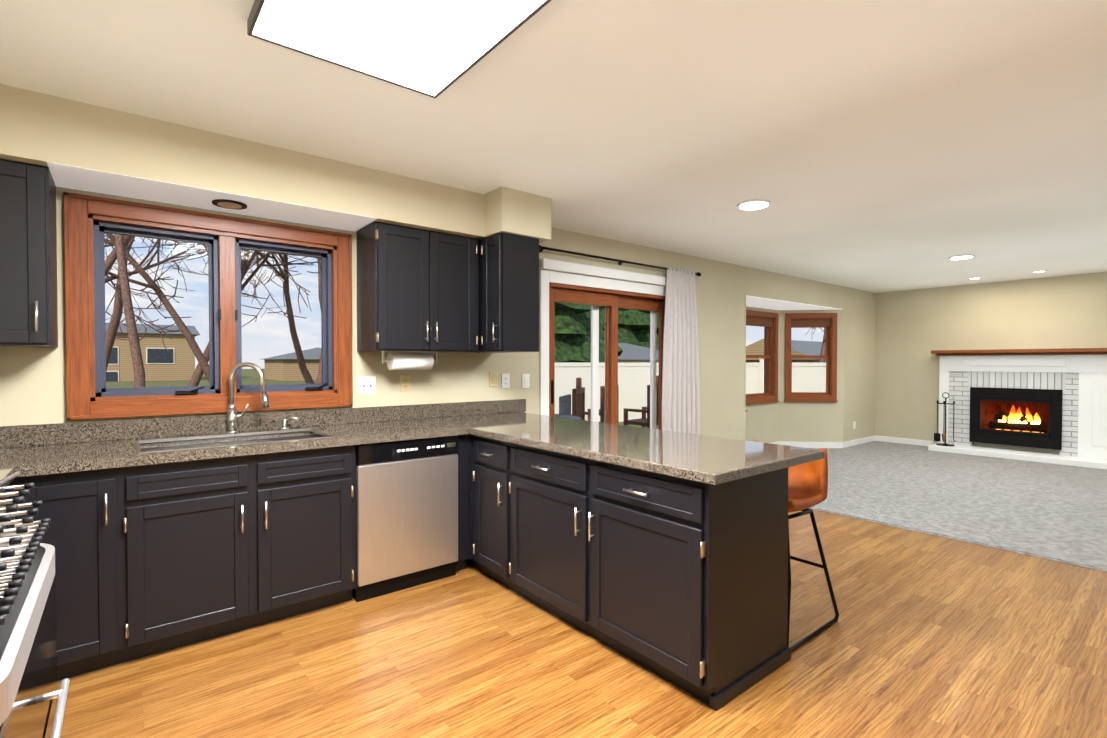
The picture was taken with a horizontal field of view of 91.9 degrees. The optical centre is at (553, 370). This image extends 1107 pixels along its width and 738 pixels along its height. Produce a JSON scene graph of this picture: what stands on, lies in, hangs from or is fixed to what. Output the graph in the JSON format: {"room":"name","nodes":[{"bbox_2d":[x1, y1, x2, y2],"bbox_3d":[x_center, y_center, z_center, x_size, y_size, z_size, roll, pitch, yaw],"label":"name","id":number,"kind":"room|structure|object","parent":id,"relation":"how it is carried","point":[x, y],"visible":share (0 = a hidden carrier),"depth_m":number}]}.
{"room":"kitchen","nodes":[
{"label":"kitchen","id":0,"kind":"room"},
{"bbox_2d":[0,187,875,447],"bbox_3d":[0.924,-0.008,5.824,10.950,2.440,0.864,-1,1,-39],"label":"wall","id":1,"kind":"structure","parent":0,"point":[32,385],"depth_m":5.86},
{"bbox_2d":[0,159,57,346],"bbox_3d":[-2.452,-0.499,2.336,0.393,0.778,0.347,-1,1,-39],"label":"upper cabinet","id":2,"kind":"object","parent":1,"relation":"attached to","point":[28,234],"depth_m":2.28},
{"bbox_2d":[63,192,352,420],"bbox_3d":[-1.882,-0.319,3.085,1.376,1.111,0.166,-1,1,-39],"label":"window","id":3,"kind":"structure","parent":1,"relation":"in","point":[85,229],"depth_m":3.00},
{"bbox_2d":[358,376,375,393],"bbox_3d":[-1.232,0.097,3.543,0.115,0.115,0.018,-1,1,-39],"label":"outlet","id":4,"kind":"object","parent":1,"relation":"attached to","point":[366,385],"depth_m":3.54},
{"bbox_2d":[400,375,409,391],"bbox_3d":[-1.028,0.089,3.713,0.075,0.115,0.008,-1,1,-39],"label":"outlet","id":5,"kind":"object","parent":1,"relation":"attached to","point":[404,379],"depth_m":3.71},
{"bbox_2d":[356,222,483,354],"bbox_3d":[-0.863,-0.517,3.573,0.755,0.778,0.412,-1,1,-39],"label":"upper cabinet","id":6,"kind":"object","parent":1,"relation":"attached to","point":[423,296],"depth_m":3.42},
{"bbox_2d":[489,372,497,386],"bbox_3d":[-0.467,0.067,4.164,0.075,0.115,0.009,-1,1,-39],"label":"outlet","id":7,"kind":"object","parent":1,"relation":"attached to","point":[493,376],"depth_m":4.16},
{"bbox_2d":[502,374,509,387],"bbox_3d":[-0.378,0.081,4.236,0.075,0.115,0.008,-1,1,-39],"label":"outlet","id":8,"kind":"object","parent":1,"relation":"attached to","point":[505,377],"depth_m":4.23},
{"bbox_2d":[484,232,538,352],"bbox_3d":[-0.295,-0.519,3.690,0.316,0.778,0.232,-1,1,-39],"label":"upper cabinet","id":9,"kind":"object","parent":1,"relation":"attached to","point":[511,261],"depth_m":3.59},
{"bbox_2d":[522,374,529,387],"bbox_3d":[-0.226,0.084,4.358,0.075,0.115,0.009,-1,1,-39],"label":"outlet","id":10,"kind":"object","parent":1,"relation":"attached to","point":[525,377],"depth_m":4.36},
{"bbox_2d":[540,258,666,429],"bbox_3d":[0.570,0.143,5.082,1.855,2.160,0.220,-1,1,-39],"label":"sliding door","id":11,"kind":"structure","parent":1,"relation":"in","point":[555,287],"depth_m":5.03},
{"bbox_2d":[539,245,700,434],"bbox_3d":[0.703,0.081,5.024,2.170,2.227,0.133,-1,1,-39],"label":"curtain","id":12,"kind":"object","parent":1,"relation":"attached to","point":[680,394],"visible":0.67,"depth_m":5.42},
{"bbox_2d":[746,310,837,411],"bbox_3d":[3.052,-0.189,7.531,2.631,1.340,0.787,-1,1,-39],"label":"window","id":13,"kind":"structure","parent":1,"relation":"in","point":[828,321],"depth_m":8.07},
{"bbox_2d":[842,435,875,447],"bbox_3d":[4.821,1.117,8.431,1.230,0.088,0.014,-1,1,-39],"label":"baseboard","id":14,"kind":"structure","parent":1,"relation":"attached to","point":[872,438],"depth_m":8.39},
{"bbox_2d":[0,0,1106,292],"bbox_3d":[3.324,-1.258,2.822,10.950,0.150,7.220,-1,1,-39],"label":"ceiling","id":15,"kind":"structure","parent":0,"point":[878,146],"depth_m":2.45},
{"bbox_2d":[0,84,550,242],"bbox_3d":[-1.469,-1.041,2.948,3.235,0.287,0.620,-1,1,-39],"label":"soffit","id":16,"kind":"structure","parent":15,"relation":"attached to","point":[73,144],"depth_m":2.73},
{"bbox_2d":[212,199,246,209],"bbox_3d":[-1.738,-0.892,2.874,0.163,0.010,0.163,0,1,27],"label":"recessed light","id":17,"kind":"object","parent":16,"relation":"in","point":[224,203],"depth_m":2.85},
{"bbox_2d":[247,0,550,97],"bbox_3d":[-0.361,-1.138,1.508,0.684,0.050,1.254,-1,1,-39],"label":"ceiling light panel","id":18,"kind":"object","parent":15,"relation":"attached to","point":[433,48],"visible":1,"depth_m":1.77},
{"bbox_2d":[737,199,770,209],"bbox_3d":[1.440,-1.190,3.848,0.229,0.016,0.229,0,1,12],"label":"recessed light","id":19,"kind":"object","parent":15,"relation":"in","point":[755,204],"depth_m":3.81},
{"bbox_2d":[948,255,974,259],"bbox_3d":[4.393,-1.219,5.762,0.229,0.016,0.229,0,1,12],"label":"recessed light","id":20,"kind":"object","parent":15,"relation":"in","point":[958,257],"depth_m":5.73},
{"bbox_2d":[1031,270,1046,272],"bbox_3d":[6.064,-1.236,6.684,0.149,0.011,0.149,1,1,42],"label":"recessed light","id":21,"kind":"object","parent":15,"relation":"in","point":[1039,271],"depth_m":6.65},
{"bbox_2d":[57,509,1106,737],"bbox_3d":[1.345,1.341,1.269,5.870,0.120,7.220,-1,1,-39],"label":"floor","id":22,"kind":"structure","parent":0,"point":[925,635],"depth_m":2.27},
{"bbox_2d":[0,434,30,539],"bbox_3d":[-1.869,0.778,1.374,0.600,1.003,1.242,-1,1,-39],"label":"base unit","id":23,"kind":"object","parent":22,"relation":"on","point":[13,451],"depth_m":2.12},
{"bbox_2d":[0,471,69,737],"bbox_3d":[-1.146,0.733,0.658,0.816,1.115,0.773,-1,1,-39],"label":"range","id":24,"kind":"object","parent":22,"relation":"on","point":[33,698],"visible":1,"depth_m":0.90},
{"bbox_2d":[0,362,562,680],"bbox_3d":[-1.363,0.605,3.014,3.445,1.300,0.683,-1,1,-39],"label":"base unit","id":25,"kind":"object","parent":22,"relation":"on","point":[169,533],"depth_m":2.59},
{"bbox_2d":[464,418,823,710],"bbox_3d":[0.346,0.805,2.836,0.842,0.905,1.740,-1,1,-39],"label":"base unit","id":26,"kind":"object","parent":22,"relation":"on","point":[662,552],"depth_m":2.29},
{"bbox_2d":[753,439,838,651],"bbox_3d":[1.091,0.824,2.719,0.540,0.871,0.489,-1,1,-39],"label":"bar stool","id":27,"kind":"object","parent":22,"relation":"on","point":[807,486],"visible":0.23,"depth_m":2.68},
{"bbox_2d":[809,441,1106,571],"bbox_3d":[5.399,1.280,4.947,5.100,0.132,7.870,-1,1,-39],"label":"floor","id":28,"kind":"structure","parent":0,"point":[1054,512],"depth_m":5.07},
{"bbox_2d":[928,348,1106,469],"bbox_3d":[6.568,0.447,7.127,0.790,1.468,2.520,-1,1,-39],"label":"fireplace","id":29,"kind":"object","parent":28,"relation":"on","point":[1055,399],"visible":1,"depth_m":7.25},
{"bbox_2d":[934,392,955,445],"bbox_3d":[5.718,0.703,7.812,0.220,0.774,0.273,-1,1,-39],"label":"fireplace tool set","id":30,"kind":"object","parent":29,"relation":"on","point":[937,436],"visible":1,"depth_m":7.80},
{"bbox_2d":[875,272,1106,453],"bbox_3d":[7.512,-0.014,6.210,0.200,2.440,7.220,-1,1,-39],"label":"wall","id":31,"kind":"structure","parent":0,"point":[915,327],"depth_m":7.91},
{"bbox_2d":[876,436,932,445],"bbox_3d":[5.560,1.116,8.482,0.014,0.088,0.780,-1,1,-39],"label":"baseboard","id":32,"kind":"structure","parent":31,"relation":"attached to","point":[885,439],"depth_m":8.48},
{"label":"outside","id":33,"kind":"structure","parent":0,"visible":0},
{"bbox_2d":[105,323,199,381],"bbox_3d":[-39.645,-1.304,51.413,8.600,6.350,10.800,-1,1,-39],"label":"house","id":34,"kind":"structure","parent":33,"point":[161,358],"depth_m":48.23},
{"bbox_2d":[259,347,320,380],"bbox_3d":[-23.329,-0.228,53.004,8.800,4.150,8.800,-1,1,-39],"label":"house","id":35,"kind":"structure","parent":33,"point":[286,363],"depth_m":48.87},
{"bbox_2d":[106,369,657,428],"bbox_3d":[-35.674,0.644,76.342,200.000,0.300,156.180,-1,1,-39],"label":"ground","id":36,"kind":"structure","parent":33,"point":[254,379],"depth_m":44.19},
{"bbox_2d":[104,233,825,387],"bbox_3d":[-5.630,-7.744,23.631,40.829,18.143,31.465,-1,1,-39],"label":"bare trees","id":37,"kind":"object","parent":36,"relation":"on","point":[122,299],"depth_m":14.33},
{"bbox_2d":[555,302,658,362],"bbox_3d":[2.913,-7.869,34.225,28.313,18.000,24.840,-1,1,-39],"label":"evergreen trees","id":38,"kind":"object","parent":36,"relation":"on","point":[575,312],"depth_m":18.26},
{"bbox_2d":[555,358,825,421],"bbox_3d":[3.562,0.572,12.103,9.580,1.790,6.660,-1,1,-39],"label":"fence","id":39,"kind":"object","parent":36,"relation":"on","point":[564,384],"depth_m":15.03},
{"bbox_3d":[0.597,1.388,7.728,6.500,0.290,3.780,-1,1,-39],"label":"deck","id":40,"kind":"object","parent":36,"relation":"on","visible":0},
{"bbox_2d":[555,377,604,422],"bbox_3d":[0.086,0.681,6.549,0.926,1.160,1.782,0,1,18],"label":"deck chair","id":41,"kind":"object","parent":40,"relation":"on","point":[578,404],"depth_m":7.07},
{"bbox_2d":[618,386,618,423],"bbox_3d":[0.634,0.659,7.990,0.510,1.160,0.529,1,1,30],"label":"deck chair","id":42,"kind":"object","parent":40,"relation":"on","point":[618,386],"depth_m":8.08},
{"bbox_2d":[624,375,658,427],"bbox_3d":[1.461,0.653,8.398,0.529,1.160,0.510,-1,1,-45],"label":"deck chair","id":43,"kind":"object","parent":40,"relation":"on","point":[643,421],"depth_m":8.20},
{"bbox_2d":[618,343,658,362],"bbox_3d":[2.463,-0.206,30.114,11.300,2.800,6.800,-1,1,-39],"label":"house","id":44,"kind":"structure","parent":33,"point":[636,353],"depth_m":28.68},
{"bbox_2d":[746,339,825,362],"bbox_3d":[19.181,-0.656,41.633,10.800,3.350,7.800,-1,1,-39],"label":"house","id":45,"kind":"structure","parent":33,"point":[800,347],"depth_m":38.57}
]}

